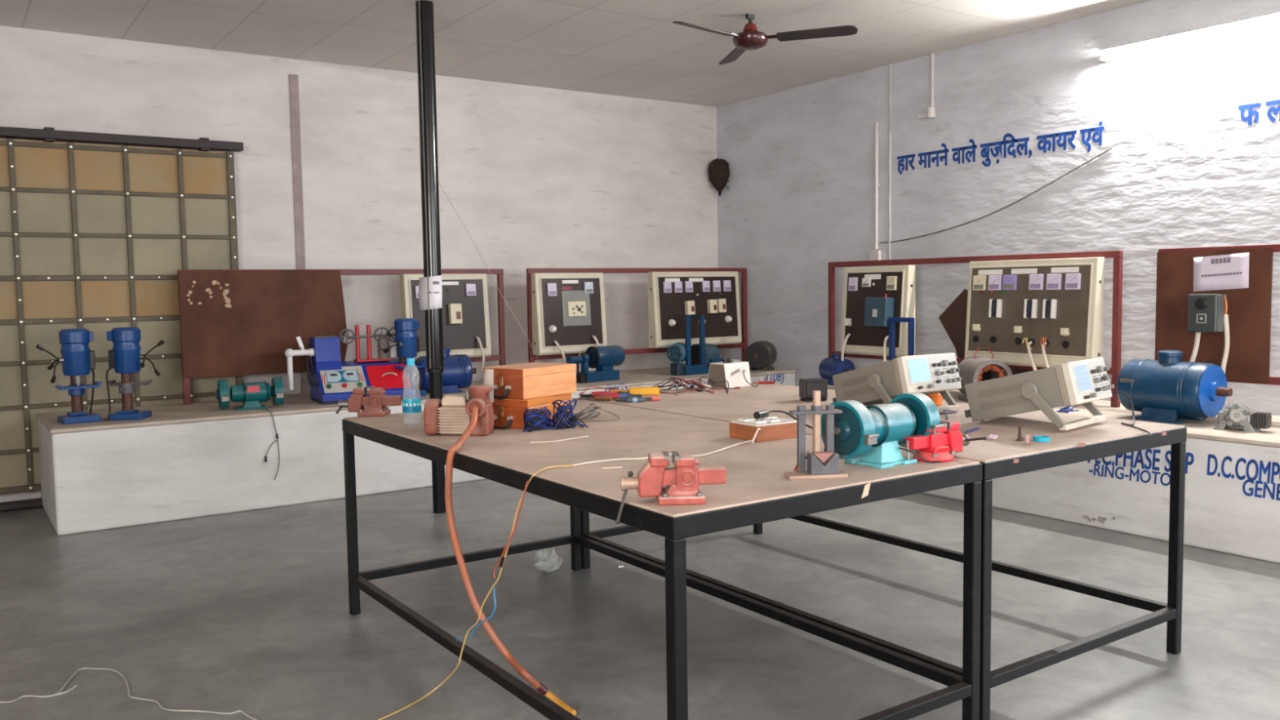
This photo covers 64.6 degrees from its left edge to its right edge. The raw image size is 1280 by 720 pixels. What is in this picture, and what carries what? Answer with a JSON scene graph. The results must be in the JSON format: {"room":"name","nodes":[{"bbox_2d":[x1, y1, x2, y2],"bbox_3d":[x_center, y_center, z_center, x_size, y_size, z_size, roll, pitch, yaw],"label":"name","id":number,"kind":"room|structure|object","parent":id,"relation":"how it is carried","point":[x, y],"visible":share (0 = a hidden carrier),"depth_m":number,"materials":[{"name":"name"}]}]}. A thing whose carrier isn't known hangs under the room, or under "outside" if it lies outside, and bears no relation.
{"room":"electrical workshop","nodes":[
{"label":"electrical workshop","id":0,"kind":"room"},
{"bbox_2d":[0,25,719,502],"bbox_3d":[-3.115,-0.699,7.838,9.800,3.268,0.200,-4,5,-35],"label":"wall","id":1,"kind":"structure","parent":0,"point":[536,177],"depth_m":8.46,"materials":[{"name":"paint"}]},
{"bbox_2d":[0,497,42,511],"bbox_3d":[-4.867,1.029,6.494,4.612,0.043,0.100,-4,5,-35],"label":"trim","id":2,"kind":"structure","parent":1,"relation":"attached to","point":[24,504],"depth_m":6.90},
{"bbox_2d":[0,138,243,495],"bbox_3d":[-4.159,-0.288,6.898,2.750,2.395,0.043,-4,5,-35],"label":"door","id":3,"kind":"structure","parent":1,"relation":"in","point":[96,238],"depth_m":7.11,"materials":[{"name":"brown metal"}]},
{"bbox_2d":[0,126,243,151],"bbox_3d":[-4.892,-1.477,6.305,4.622,0.092,0.110,-4,5,-35],"label":"trim","id":4,"kind":"structure","parent":1,"relation":"attached to","point":[46,134],"depth_m":7.10,"materials":[{"name":"metal"}]},
{"bbox_2d":[288,74,310,393],"bbox_3d":[-2.682,-0.857,8.000,0.070,2.746,0.012,-4,5,-35],"label":"trim","id":5,"kind":"structure","parent":1,"relation":"attached to","point":[293,78],"depth_m":7.96,"materials":[{"name":"metal"}]},
{"bbox_2d":[0,0,1151,106],"bbox_3d":[0.336,-2.083,2.714,9.800,0.120,12.400,-4,5,-35],"label":"ceiling","id":6,"kind":"structure","parent":0,"point":[628,48],"depth_m":7.16,"materials":[{"name":"paint"}]},
{"bbox_2d":[672,13,857,64],"bbox_3d":[0.622,-2.206,6.771,1.157,0.223,1.245,-4,5,-35],"label":"ceiling fan","id":7,"kind":"object","parent":6,"relation":"hanging from","point":[750,39],"visible":1,"depth_m":6.72,"materials":[{"name":"brown metal"}]},
{"bbox_2d":[0,479,1279,719],"bbox_3d":[0.388,1.296,2.957,9.800,0.120,12.400,-4,5,-35],"label":"floor","id":8,"kind":"structure","parent":0,"point":[247,611],"depth_m":4.45,"materials":[{"name":"concrete"}]},
{"bbox_2d":[48,684,77,695],"bbox_3d":[-2.116,1.215,3.710,0.030,0.008,0.120,2,5,34],"label":"wire","id":9,"kind":"object","parent":8,"relation":"on","point":[76,686],"visible":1,"depth_m":3.71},
{"bbox_2d":[0,667,257,719],"bbox_3d":[-1.767,1.211,3.687,1.095,0.006,0.370,0,4,11],"label":"wire","id":10,"kind":"object","parent":8,"relation":"on","point":[82,668],"visible":1,"depth_m":3.63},
{"bbox_2d":[35,366,795,535],"bbox_3d":[-1.356,0.549,8.309,6.101,0.658,1.150,-4,5,-35],"label":"bench","id":11,"kind":"object","parent":8,"relation":"on","point":[180,461],"visible":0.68,"depth_m":6.68,"materials":[{"name":"white paint"}]},
{"bbox_2d":[35,328,102,424],"bbox_3d":[-3.621,0.099,6.411,0.353,0.595,0.240,-5,6,-43],"label":"drill","id":12,"kind":"object","parent":11,"relation":"on","point":[77,360],"visible":1,"depth_m":6.38,"materials":[{"name":"blue metal"}]},
{"bbox_2d":[102,327,164,421],"bbox_3d":[-3.266,0.084,6.553,0.353,0.595,0.240,-1,4,-6],"label":"drill","id":13,"kind":"object","parent":11,"relation":"on","point":[125,356],"visible":1,"depth_m":6.50,"materials":[{"name":"blue metal"}]},
{"bbox_2d":[215,376,284,479],"bbox_3d":[-2.649,0.470,6.935,0.432,0.673,0.466,-3,5,-28],"label":"grinder","id":14,"kind":"object","parent":11,"relation":"on","point":[251,393],"visible":1,"depth_m":6.99,"materials":[{"name":"teal metal"}]},
{"bbox_2d":[177,268,506,404],"bbox_3d":[-2.239,-0.229,8.028,2.591,0.976,0.055,-4,5,-35],"label":"board","id":15,"kind":"object","parent":11,"relation":"on","point":[233,322],"visible":0.94,"depth_m":7.57,"materials":[{"name":"red paint"}]},
{"bbox_2d":[400,273,491,369],"bbox_3d":[-1.572,-0.307,8.338,0.738,0.802,0.214,-4,5,-35],"label":"control panel","id":16,"kind":"object","parent":15,"relation":"attached to","point":[465,309],"visible":0.78,"depth_m":8.38,"materials":[{"name":"beige plastic"}]},
{"bbox_2d":[284,324,414,404],"bbox_3d":[-2.129,0.021,7.502,0.947,0.550,0.440,-3,5,-29],"label":"machine","id":17,"kind":"object","parent":11,"relation":"on","point":[331,380],"visible":0.84,"depth_m":7.42,"materials":[{"name":"blue metal"}]},
{"bbox_2d":[353,358,391,361],"bbox_3d":[-2.025,-0.001,7.673,0.260,0.014,0.120,-3,5,-29],"label":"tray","id":18,"kind":"object","parent":17,"relation":"on","point":[357,359],"depth_m":7.63,"materials":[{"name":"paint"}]},
{"bbox_2d":[383,318,426,397],"bbox_3d":[-1.802,-0.016,7.637,0.240,0.595,0.353,2,5,32],"label":"drill","id":19,"kind":"object","parent":11,"relation":"on","point":[406,340],"visible":0.71,"depth_m":7.60,"materials":[{"name":"blue metal"}]},
{"bbox_2d":[414,348,476,393],"bbox_3d":[-1.519,0.080,7.990,0.461,0.343,0.277,-3,5,-27],"label":"motor","id":20,"kind":"object","parent":11,"relation":"on","point":[458,372],"visible":0.7,"depth_m":7.90,"materials":[{"name":"blue metal"}]},
{"bbox_2d":[565,345,625,383],"bbox_3d":[-0.381,0.030,8.740,0.604,0.300,0.191,-5,6,-44],"label":"motor","id":21,"kind":"object","parent":11,"relation":"on","point":[603,358],"visible":0.96,"depth_m":8.70,"materials":[{"name":"blue metal"}]},
{"bbox_2d":[526,267,747,362],"bbox_3d":[0.049,-0.360,9.375,2.445,0.976,0.040,-4,5,-35],"label":"frame","id":22,"kind":"object","parent":11,"relation":"on","point":[744,344],"visible":0.76,"depth_m":9.31,"materials":[{"name":"red paint"}]},
{"bbox_2d":[530,272,607,363],"bbox_3d":[-0.586,-0.360,8.776,0.687,0.790,0.215,-4,5,-35],"label":"control panel","id":23,"kind":"object","parent":22,"relation":"attached to","point":[568,314],"visible":0.91,"depth_m":8.73,"materials":[{"name":"beige plastic"}]},
{"bbox_2d":[647,271,742,348],"bbox_3d":[0.553,-0.398,9.572,1.024,0.873,0.204,-4,5,-35],"label":"control panel","id":24,"kind":"object","parent":22,"relation":"attached to","point":[672,295],"visible":0.82,"depth_m":9.52,"materials":[{"name":"beige plastic"}]},
{"bbox_2d":[666,315,723,375],"bbox_3d":[0.483,-0.146,9.349,0.592,0.540,0.269,-4,5,-38],"label":"motor","id":25,"kind":"object","parent":11,"relation":"on","point":[698,357],"visible":0.96,"depth_m":9.21,"materials":[{"name":"blue metal"}]},
{"bbox_2d":[745,340,776,370],"bbox_3d":[1.138,-0.040,9.596,0.256,0.273,0.316,1,4,20],"label":"motor","id":26,"kind":"object","parent":11,"relation":"on","point":[760,354],"visible":0.99,"depth_m":9.51,"materials":[{"name":"black metal"}]},
{"bbox_2d":[415,0,445,513],"bbox_3d":[-1.339,-0.632,6.531,0.116,3.268,0.116,-4,5,-35],"label":"steel pole","id":27,"kind":"object","parent":8,"relation":"on","point":[424,18],"visible":0.94,"depth_m":6.46,"materials":[{"name":"black metal"}]},
{"bbox_2d":[418,275,442,310],"bbox_3d":[-1.354,-0.433,6.513,0.155,0.222,0.059,-1,4,1],"label":"paper notice","id":28,"kind":"object","parent":27,"relation":"attached to","point":[435,286],"visible":1,"depth_m":6.50,"materials":[{"name":"grey"}]},
{"bbox_2d":[438,182,537,357],"bbox_3d":[-1.121,-0.592,7.628,0.062,1.303,2.114,0,4,11],"label":"wire","id":29,"kind":"object","parent":27,"relation":"attached to","point":[438,182],"visible":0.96,"depth_m":7.56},
{"bbox_2d":[533,546,563,573],"bbox_3d":[-0.469,1.016,5.185,0.131,0.141,0.141,0,4,14],"label":"plastic bag","id":30,"kind":"object","parent":8,"relation":"on","point":[547,560],"visible":0.95,"depth_m":5.15,"materials":[{"name":"plastic"}]},
{"bbox_2d":[342,398,982,719],"bbox_3d":[-0.122,0.673,3.871,1.208,1.007,2.476,-4,5,-35],"label":"workbench","id":31,"kind":"object","parent":8,"relation":"on","point":[756,490],"depth_m":3.25,"materials":[{"name":"black metal"}]},
{"bbox_2d":[335,386,401,417],"bbox_3d":[-1.223,0.187,4.582,0.278,0.129,0.122,-1,4,3],"label":"vise","id":32,"kind":"object","parent":31,"relation":"on","point":[376,402],"visible":1,"depth_m":4.56,"materials":[{"name":"red metal"}]},
{"bbox_2d":[401,358,422,425],"bbox_3d":[-0.959,0.132,4.250,0.080,0.278,0.081,-4,5,-35],"label":"water bottle","id":33,"kind":"object","parent":31,"relation":"on","point":[410,405],"visible":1,"depth_m":4.23,"materials":[{"name":"clear plastic"}]},
{"bbox_2d":[423,368,576,715],"bbox_3d":[-0.569,0.626,3.686,0.329,1.141,0.838,-3,5,-29],"label":"pump","id":34,"kind":"object","parent":31,"relation":"on","point":[466,415],"visible":0.99,"depth_m":3.85,"materials":[{"name":"rubber"}]},
{"bbox_2d":[491,392,571,429],"bbox_3d":[-0.485,0.208,4.232,0.240,0.123,0.377,1,5,27],"label":"wooden box","id":35,"kind":"object","parent":31,"relation":"on","point":[508,412],"visible":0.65,"depth_m":4.09,"materials":[{"name":"orange wood"}]},
{"bbox_2d":[483,361,576,399],"bbox_3d":[-0.470,0.087,4.237,0.230,0.127,0.356,2,5,38],"label":"wooden box","id":36,"kind":"object","parent":35,"relation":"on","point":[528,380],"visible":0.94,"depth_m":4.14,"materials":[{"name":"brown wood"}]},
{"bbox_2d":[529,435,588,443],"bbox_3d":[-0.291,0.295,3.752,0.249,0.004,0.037,-4,5,-35],"label":"scrap","id":37,"kind":"object","parent":31,"relation":"on","point":[583,436],"visible":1,"depth_m":3.73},
{"bbox_2d":[377,439,752,719],"bbox_3d":[-0.252,0.765,3.360,1.414,0.902,0.596,-1,4,-4],"label":"cable","id":38,"kind":"object","parent":31,"relation":"on","point":[502,558],"visible":0.94,"depth_m":3.28,"materials":[{"name":"yellow plastic"}]},
{"bbox_2d":[601,466,622,468],"bbox_3d":[-0.087,0.335,3.152,0.065,0.004,0.004,-1,4,-7],"label":"scrap","id":39,"kind":"object","parent":31,"relation":"on","point":[602,467],"visible":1,"depth_m":3.15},
{"bbox_2d":[615,451,725,524],"bbox_3d":[0.078,0.332,2.649,0.291,0.175,0.108,-1,4,-3],"label":"bench vise","id":40,"kind":"object","parent":31,"relation":"on","point":[682,482],"visible":1,"depth_m":2.62,"materials":[{"name":"red metal"}]},
{"bbox_2d":[728,409,812,444],"bbox_3d":[0.500,0.238,3.735,0.405,0.096,0.223,-4,5,-33],"label":"board","id":41,"kind":"object","parent":31,"relation":"on","point":[765,427],"visible":0.86,"depth_m":3.69,"materials":[{"name":"orange wood"}]},
{"bbox_2d":[737,417,754,422],"bbox_3d":[0.393,0.222,3.743,0.048,0.009,0.044,-4,5,-33],"label":"socket","id":42,"kind":"object","parent":41,"relation":"attached to","point":[744,420],"depth_m":3.73,"materials":[{"name":"white plastic"}]},
{"bbox_2d":[750,419,766,424],"bbox_3d":[0.430,0.225,3.685,0.048,0.009,0.044,-4,5,-33],"label":"socket","id":43,"kind":"object","parent":41,"relation":"attached to","point":[758,421],"depth_m":3.67,"materials":[{"name":"white plastic"}]},
{"bbox_2d":[760,415,777,419],"bbox_3d":[0.483,0.216,3.796,0.048,0.009,0.044,-4,5,-33],"label":"socket","id":44,"kind":"object","parent":41,"relation":"attached to","point":[764,417],"depth_m":3.78,"materials":[{"name":"white plastic"}]},
{"bbox_2d":[764,417,780,422],"bbox_3d":[0.485,0.222,3.720,0.048,0.009,0.044,-4,5,-33],"label":"socket","id":45,"kind":"object","parent":41,"relation":"attached to","point":[770,420],"depth_m":3.70,"materials":[{"name":"white plastic"}]},
{"bbox_2d":[783,390,848,479],"bbox_3d":[0.510,0.216,2.955,0.175,0.250,0.085,-1,4,-7],"label":"press","id":46,"kind":"object","parent":31,"relation":"on","point":[828,468],"visible":1,"depth_m":2.96,"materials":[{"name":"metal"}]},
{"bbox_2d":[821,392,944,468],"bbox_3d":[0.754,0.220,3.148,0.382,0.208,0.210,-4,5,-37],"label":"grinder","id":47,"kind":"object","parent":31,"relation":"on","point":[874,433],"visible":0.96,"depth_m":3.12,"materials":[{"name":"teal metal"}]},
{"bbox_2d":[905,419,986,462],"bbox_3d":[0.957,0.256,3.227,0.264,0.119,0.125,-2,4,-17],"label":"bench vise","id":48,"kind":"object","parent":31,"relation":"on","point":[931,447],"visible":0.79,"depth_m":3.19,"materials":[{"name":"red paint"}]},
{"bbox_2d":[577,382,1186,719],"bbox_3d":[0.931,0.652,4.602,1.330,0.913,2.476,-4,5,-35],"label":"workbench","id":49,"kind":"object","parent":8,"relation":"on","point":[1003,455],"depth_m":3.89,"materials":[{"name":"wood"}]},
{"bbox_2d":[573,395,612,400],"bbox_3d":[-0.237,0.191,5.054,0.200,0.023,0.024,0,4,13],"label":"screwdriver","id":50,"kind":"object","parent":49,"relation":"on","point":[601,397],"visible":1,"depth_m":5.04,"materials":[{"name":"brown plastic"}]},
{"bbox_2d":[578,386,614,395],"bbox_3d":[-0.201,0.163,5.489,0.350,0.035,0.150,-3,5,-26],"label":"lead","id":51,"kind":"object","parent":49,"relation":"on","point":[581,393],"visible":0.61,"depth_m":5.50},
{"bbox_2d":[580,393,620,399],"bbox_3d":[-0.198,0.183,5.108,0.217,0.022,0.083,0,4,14],"label":"pliers","id":52,"kind":"object","parent":49,"relation":"on","point":[586,396],"visible":0.73,"depth_m":5.11,"materials":[{"name":"red plastic"}]},
{"bbox_2d":[591,391,629,394],"bbox_3d":[-0.150,0.173,5.247,0.198,0.020,0.076,-1,4,-6],"label":"pliers","id":53,"kind":"object","parent":49,"relation":"on","point":[598,392],"visible":0.53,"depth_m":5.24,"materials":[{"name":"red plastic"}]},
{"bbox_2d":[598,393,641,397],"bbox_3d":[-0.098,0.182,5.098,0.217,0.022,0.083,0,4,9],"label":"pliers","id":54,"kind":"object","parent":49,"relation":"on","point":[620,394],"visible":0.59,"depth_m":5.08,"materials":[{"name":"blue plastic"}]},
{"bbox_2d":[615,396,652,401],"bbox_3d":[-0.031,0.192,4.976,0.180,0.018,0.069,-1,4,-3],"label":"pliers","id":55,"kind":"object","parent":49,"relation":"on","point":[620,398],"visible":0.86,"depth_m":4.97,"materials":[{"name":"grey plastic"}]},
{"bbox_2d":[609,386,659,395],"bbox_3d":[-0.029,0.163,5.279,0.260,0.040,0.050,-1,4,-3],"label":"screwdriver","id":56,"kind":"object","parent":49,"relation":"on","point":[633,390],"visible":0.8,"depth_m":5.26,"materials":[{"name":"yellow plastic"}]},
{"bbox_2d":[626,397,644,402],"bbox_3d":[-0.021,0.195,4.945,0.090,0.027,0.027,-1,4,-1],"label":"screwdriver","id":57,"kind":"object","parent":49,"relation":"on","point":[628,399],"visible":1,"depth_m":4.93,"materials":[{"name":"plastic"}]},
{"bbox_2d":[644,395,660,400],"bbox_3d":[0.022,0.191,4.999,0.160,0.023,0.024,-1,4,0],"label":"screwdriver","id":58,"kind":"object","parent":49,"relation":"on","point":[654,397],"visible":0.69,"depth_m":4.99,"materials":[{"name":"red plastic"}]},
{"bbox_2d":[626,385,702,391],"bbox_3d":[0.103,0.159,5.480,0.494,0.035,0.162,-1,4,2],"label":"lead","id":59,"kind":"object","parent":49,"relation":"on","point":[698,390],"visible":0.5,"depth_m":5.50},
{"bbox_2d":[658,377,692,391],"bbox_3d":[0.170,0.141,5.609,0.187,0.085,0.416,-2,4,-15],"label":"lead","id":60,"kind":"object","parent":49,"relation":"on","point":[677,382],"visible":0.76,"depth_m":5.52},
{"bbox_2d":[650,377,705,388],"bbox_3d":[0.237,0.133,5.598,0.361,0.068,0.218,2,5,36],"label":"lead","id":61,"kind":"object","parent":49,"relation":"on","point":[670,377],"visible":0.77,"depth_m":5.63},
{"bbox_2d":[654,377,703,387],"bbox_3d":[0.235,0.135,5.592,0.277,0.057,0.263,-2,4,-14],"label":"lead","id":62,"kind":"object","parent":49,"relation":"on","point":[678,378],"visible":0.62,"depth_m":5.54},
{"bbox_2d":[668,377,715,393],"bbox_3d":[0.260,0.146,5.506,0.204,0.058,0.490,-1,4,-8],"label":"lead","id":63,"kind":"object","parent":49,"relation":"on","point":[712,392],"visible":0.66,"depth_m":5.62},
{"bbox_2d":[680,380,706,388],"bbox_3d":[0.310,0.144,5.567,0.113,0.064,0.399,-2,4,-13],"label":"lead","id":64,"kind":"object","parent":49,"relation":"on","point":[689,380],"visible":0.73,"depth_m":5.54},
{"bbox_2d":[675,380,713,395],"bbox_3d":[0.318,0.146,5.536,0.112,0.068,0.712,1,5,30],"label":"lead","id":65,"kind":"object","parent":49,"relation":"on","point":[677,388],"visible":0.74,"depth_m":5.47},
{"bbox_2d":[659,386,743,393],"bbox_3d":[0.330,0.162,5.425,0.523,0.021,0.119,-2,4,-16],"label":"lead","id":66,"kind":"object","parent":49,"relation":"on","point":[734,387],"visible":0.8,"depth_m":5.40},
{"bbox_2d":[700,383,711,391],"bbox_3d":[0.355,0.143,5.423,0.060,0.040,0.024,-4,5,-34],"label":"clip","id":67,"kind":"object","parent":49,"relation":"on","point":[704,384],"visible":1,"depth_m":5.41,"materials":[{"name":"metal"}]},
{"bbox_2d":[689,376,728,393],"bbox_3d":[0.420,0.147,5.538,0.129,0.088,0.533,-2,4,-21],"label":"lead","id":68,"kind":"object","parent":49,"relation":"on","point":[692,385],"visible":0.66,"depth_m":5.50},
{"bbox_2d":[706,358,758,388],"bbox_3d":[0.533,0.068,5.652,0.253,0.163,0.212,-5,6,-42],"label":"meter box","id":69,"kind":"object","parent":49,"relation":"on","point":[737,374],"visible":0.99,"depth_m":5.59,"materials":[{"name":"white metal"}]},
{"bbox_2d":[730,368,739,376],"bbox_3d":[0.525,0.068,5.586,0.070,0.040,0.001,-5,6,-42],"label":"print","id":70,"kind":"object","parent":69,"relation":"attached to","point":[734,372],"depth_m":5.58},
{"bbox_2d":[752,381,774,384],"bbox_3d":[0.703,0.129,5.770,0.125,0.015,0.016,-1,4,-3],"label":"marker pen","id":71,"kind":"object","parent":49,"relation":"on","point":[758,382],"visible":1,"depth_m":5.76,"materials":[{"name":"plastic"}]},
{"bbox_2d":[799,377,827,401],"bbox_3d":[0.840,0.144,4.909,0.124,0.105,0.106,-1,4,-6],"label":"transformer","id":72,"kind":"object","parent":49,"relation":"on","point":[806,385],"visible":0.92,"depth_m":4.87,"materials":[{"name":"black metal"}]},
{"bbox_2d":[832,352,961,412],"bbox_3d":[1.121,0.093,4.422,0.381,0.252,0.470,-4,5,-33],"label":"oscilloscope","id":73,"kind":"object","parent":49,"relation":"on","point":[881,383],"visible":0.94,"depth_m":4.27,"materials":[{"name":"grey plastic"}]},
{"bbox_2d":[926,392,942,405],"bbox_3d":[1.355,0.173,4.662,0.070,0.067,0.070,-1,4,0],"label":"reel","id":74,"kind":"object","parent":49,"relation":"on","point":[936,397],"visible":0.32,"depth_m":4.63,"materials":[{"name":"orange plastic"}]},
{"bbox_2d":[942,409,957,420],"bbox_3d":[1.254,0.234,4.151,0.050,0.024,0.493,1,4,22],"label":"scrap","id":75,"kind":"object","parent":49,"relation":"on","point":[944,410],"visible":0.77,"depth_m":4.29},
{"bbox_2d":[964,426,979,433],"bbox_3d":[1.245,0.264,3.808,0.009,0.009,0.150,2,5,38],"label":"ballpoint pen","id":76,"kind":"object","parent":49,"relation":"on","point":[977,428],"visible":1,"depth_m":3.81,"materials":[{"name":"blue plastic"}]},
{"bbox_2d":[986,434,997,439],"bbox_3d":[1.254,0.272,3.607,0.041,0.020,0.028,-4,5,-35],"label":"paper scrap","id":77,"kind":"object","parent":49,"relation":"on","point":[991,436],"visible":0.98,"depth_m":3.60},
{"bbox_2d":[1015,426,1024,441],"bbox_3d":[1.341,0.260,3.571,0.031,0.050,0.016,-4,5,-35],"label":"bolt","id":78,"kind":"object","parent":49,"relation":"on","point":[1020,437],"visible":1,"depth_m":3.57,"materials":[{"name":"brown metal"}]},
{"bbox_2d":[1025,434,1031,445],"bbox_3d":[1.334,0.273,3.482,0.016,0.036,0.031,1,5,27],"label":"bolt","id":79,"kind":"object","parent":49,"relation":"on","point":[1028,442],"visible":1,"depth_m":3.48,"materials":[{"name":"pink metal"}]},
{"bbox_2d":[964,357,1114,431],"bbox_3d":[1.567,0.118,3.976,0.381,0.252,0.470,-5,6,-45],"label":"oscilloscope","id":80,"kind":"object","parent":49,"relation":"on","point":[1083,382],"visible":1,"depth_m":3.84,"materials":[{"name":"grey plastic"}]},
{"bbox_2d":[1032,435,1049,441],"bbox_3d":[1.411,0.277,3.561,0.057,0.016,0.057,-4,5,-35],"label":"ring","id":81,"kind":"object","parent":49,"relation":"on","point":[1037,438],"visible":1,"depth_m":3.54,"materials":[{"name":"teal plastic"}]},
{"bbox_2d":[1111,391,1151,436],"bbox_3d":[1.900,0.200,3.852,0.090,0.112,0.512,0,4,8],"label":"lead","id":82,"kind":"object","parent":49,"relation":"on","point":[1130,399],"visible":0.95,"depth_m":3.97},
{"bbox_2d":[827,384,1279,563],"bbox_3d":[2.889,0.627,6.575,1.103,0.620,4.950,-4,5,-35],"label":"bench","id":83,"kind":"object","parent":8,"relation":"on","point":[1232,490],"visible":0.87,"depth_m":5.61,"materials":[{"name":"white concrete"}]},
{"bbox_2d":[818,353,855,385],"bbox_3d":[1.648,0.075,8.425,0.201,0.254,0.324,-2,4,-21],"label":"motor","id":84,"kind":"object","parent":83,"relation":"on","point":[828,367],"visible":0.59,"depth_m":8.37,"materials":[{"name":"blue metal"}]},
{"bbox_2d":[888,317,914,360],"bbox_3d":[2.021,-0.045,7.831,0.120,0.568,0.250,-4,5,-35],"label":"frame","id":85,"kind":"object","parent":83,"relation":"on","point":[910,321],"visible":0.52,"depth_m":7.81,"materials":[{"name":"blue metal"}]},
{"bbox_2d":[827,250,1123,407],"bbox_3d":[2.375,-0.264,7.650,0.040,1.020,2.607,-4,5,-35],"label":"frame","id":86,"kind":"object","parent":83,"relation":"on","point":[1117,255],"visible":0.82,"depth_m":7.13,"materials":[{"name":"red paint"}]},
{"bbox_2d":[840,265,915,361],"bbox_3d":[1.862,-0.351,8.134,0.240,0.799,0.684,-4,5,-35],"label":"control panel","id":87,"kind":"object","parent":86,"relation":"attached to","point":[872,295],"visible":0.94,"depth_m":8.07,"materials":[{"name":"black plastic"}]},
{"bbox_2d":[844,318,851,325],"bbox_3d":[1.702,-0.310,8.328,0.054,0.064,0.063,-4,5,-35],"label":"socket","id":88,"kind":"object","parent":87,"relation":"attached to","point":[847,322],"depth_m":8.31,"materials":[{"name":"white plastic"}]},
{"bbox_2d":[938,288,1033,374],"bbox_3d":[2.566,-0.167,7.482,0.012,0.718,0.885,-4,5,-35],"label":"plywood board","id":89,"kind":"object","parent":86,"relation":"attached to","point":[953,318],"visible":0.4,"depth_m":7.68,"materials":[{"name":"wood"}]},
{"bbox_2d":[964,257,1104,370],"bbox_3d":[2.650,-0.281,6.981,0.261,0.819,1.000,-4,5,-35],"label":"control panel","id":90,"kind":"object","parent":86,"relation":"attached to","point":[1042,313],"visible":0.95,"depth_m":6.91,"materials":[{"name":"beige plastic"}]},
{"bbox_2d":[972,324,980,331],"bbox_3d":[2.418,-0.232,7.298,0.053,0.054,0.052,-4,5,-35],"label":"socket","id":91,"kind":"object","parent":90,"relation":"attached to","point":[975,327],"depth_m":7.28,"materials":[{"name":"beige plastic"}]},
{"bbox_2d":[1013,325,1022,333],"bbox_3d":[2.613,-0.209,7.018,0.053,0.054,0.052,-4,5,-35],"label":"socket","id":92,"kind":"object","parent":90,"relation":"attached to","point":[1017,329],"depth_m":7.01,"materials":[{"name":"beige plastic"}]},
{"bbox_2d":[1060,328,1069,336],"bbox_3d":[2.815,-0.185,6.726,0.053,0.054,0.052,-4,5,-35],"label":"socket","id":93,"kind":"object","parent":90,"relation":"attached to","point":[1064,331],"depth_m":6.71,"materials":[{"name":"beige plastic"}]},
{"bbox_2d":[957,346,1012,401],"bbox_3d":[2.408,0.097,7.107,0.290,0.377,0.302,-1,4,-7],"label":"motor stator","id":94,"kind":"object","parent":83,"relation":"on","point":[974,369],"visible":0.55,"depth_m":7.02,"materials":[{"name":"grey metal"}]},
{"bbox_2d":[1116,350,1232,424],"bbox_3d":[3.158,0.152,5.951,0.327,0.410,0.600,-4,5,-33],"label":"motor","id":95,"kind":"object","parent":83,"relation":"on","point":[1167,389],"visible":1,"depth_m":5.87,"materials":[{"name":"blue metal"}]},
{"bbox_2d":[1155,244,1279,385],"bbox_3d":[3.811,-0.137,5.572,0.054,1.020,1.950,-4,5,-35],"label":"board","id":96,"kind":"object","parent":83,"relation":"on","point":[1249,309],"visible":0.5,"depth_m":5.99,"materials":[{"name":"red paint"}]},
{"bbox_2d":[1186,293,1229,404],"bbox_3d":[3.376,-0.068,6.037,0.139,0.650,0.248,-4,5,-35],"label":"box","id":97,"kind":"object","parent":96,"relation":"attached to","point":[1206,313],"visible":0.81,"depth_m":5.98,"materials":[{"name":"metal"}]},
{"bbox_2d":[1193,252,1248,291],"bbox_3d":[3.443,-0.519,6.008,0.007,0.225,0.315,-4,5,-35],"label":"paper notice","id":98,"kind":"object","parent":96,"relation":"attached to","point":[1231,271],"visible":1,"depth_m":6.01,"materials":[{"name":"grey"}]},
{"bbox_2d":[1213,402,1271,432],"bbox_3d":[3.290,0.306,5.534,0.172,0.158,0.253,-5,6,-45],"label":"motor","id":99,"kind":"object","parent":83,"relation":"on","point":[1234,415],"visible":1,"depth_m":5.49,"materials":[{"name":"metal"}]},
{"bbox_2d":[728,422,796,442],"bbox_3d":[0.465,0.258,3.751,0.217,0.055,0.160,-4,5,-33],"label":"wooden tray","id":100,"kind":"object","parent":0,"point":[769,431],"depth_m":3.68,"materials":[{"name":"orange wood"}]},
{"bbox_2d":[716,0,1279,415],"bbox_3d":[4.361,-0.644,5.478,0.202,3.268,12.200,-4,5,-35],"label":"wall","id":101,"kind":"structure","parent":0,"point":[1193,133],"depth_m":7.49,"materials":[{"name":"paint"}]},
{"bbox_2d":[707,158,729,195],"bbox_3d":[0.804,-1.846,10.248,0.240,0.385,0.244,-4,5,-35],"label":"nest","id":102,"kind":"object","parent":101,"relation":"attached to","point":[718,172],"visible":0.99,"depth_m":10.17,"materials":[{"name":"brown plant"}]},
{"bbox_2d":[869,121,881,260],"bbox_3d":[2.004,-1.427,8.604,0.048,1.174,0.100,-4,5,-35],"label":"conduit","id":103,"kind":"object","parent":101,"relation":"attached to","point":[873,255],"visible":0.93,"depth_m":8.60,"materials":[{"name":"plastic"}]},
{"bbox_2d":[888,63,891,266],"bbox_3d":[2.097,-1.278,8.510,0.022,2.368,0.022,-4,5,-35],"label":"conduit","id":104,"kind":"object","parent":101,"relation":"attached to","point":[890,64],"visible":0.66,"depth_m":8.48,"materials":[{"name":"paint"}]},
{"bbox_2d":[918,53,935,119],"bbox_3d":[2.290,-2.186,8.104,0.070,0.505,0.165,-4,5,-35],"label":"conduit","id":105,"kind":"object","parent":101,"relation":"attached to","point":[931,111],"visible":1,"depth_m":8.06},
{"bbox_2d":[879,146,1112,243],"bbox_3d":[2.614,-1.218,7.764,0.012,0.561,2.099,-4,5,-35],"label":"cable","id":106,"kind":"object","parent":101,"relation":"attached to","point":[1111,148],"visible":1,"depth_m":7.55,"materials":[{"name":"rubber"}]},
{"bbox_2d":[1097,12,1279,63],"bbox_3d":[3.478,-2.019,6.361,0.105,0.072,1.250,-4,5,-35],"label":"tube light","id":107,"kind":"object","parent":101,"relation":"attached to","point":[1273,24],"visible":1,"depth_m":6.36,"materials":[{"name":"white plastic"}]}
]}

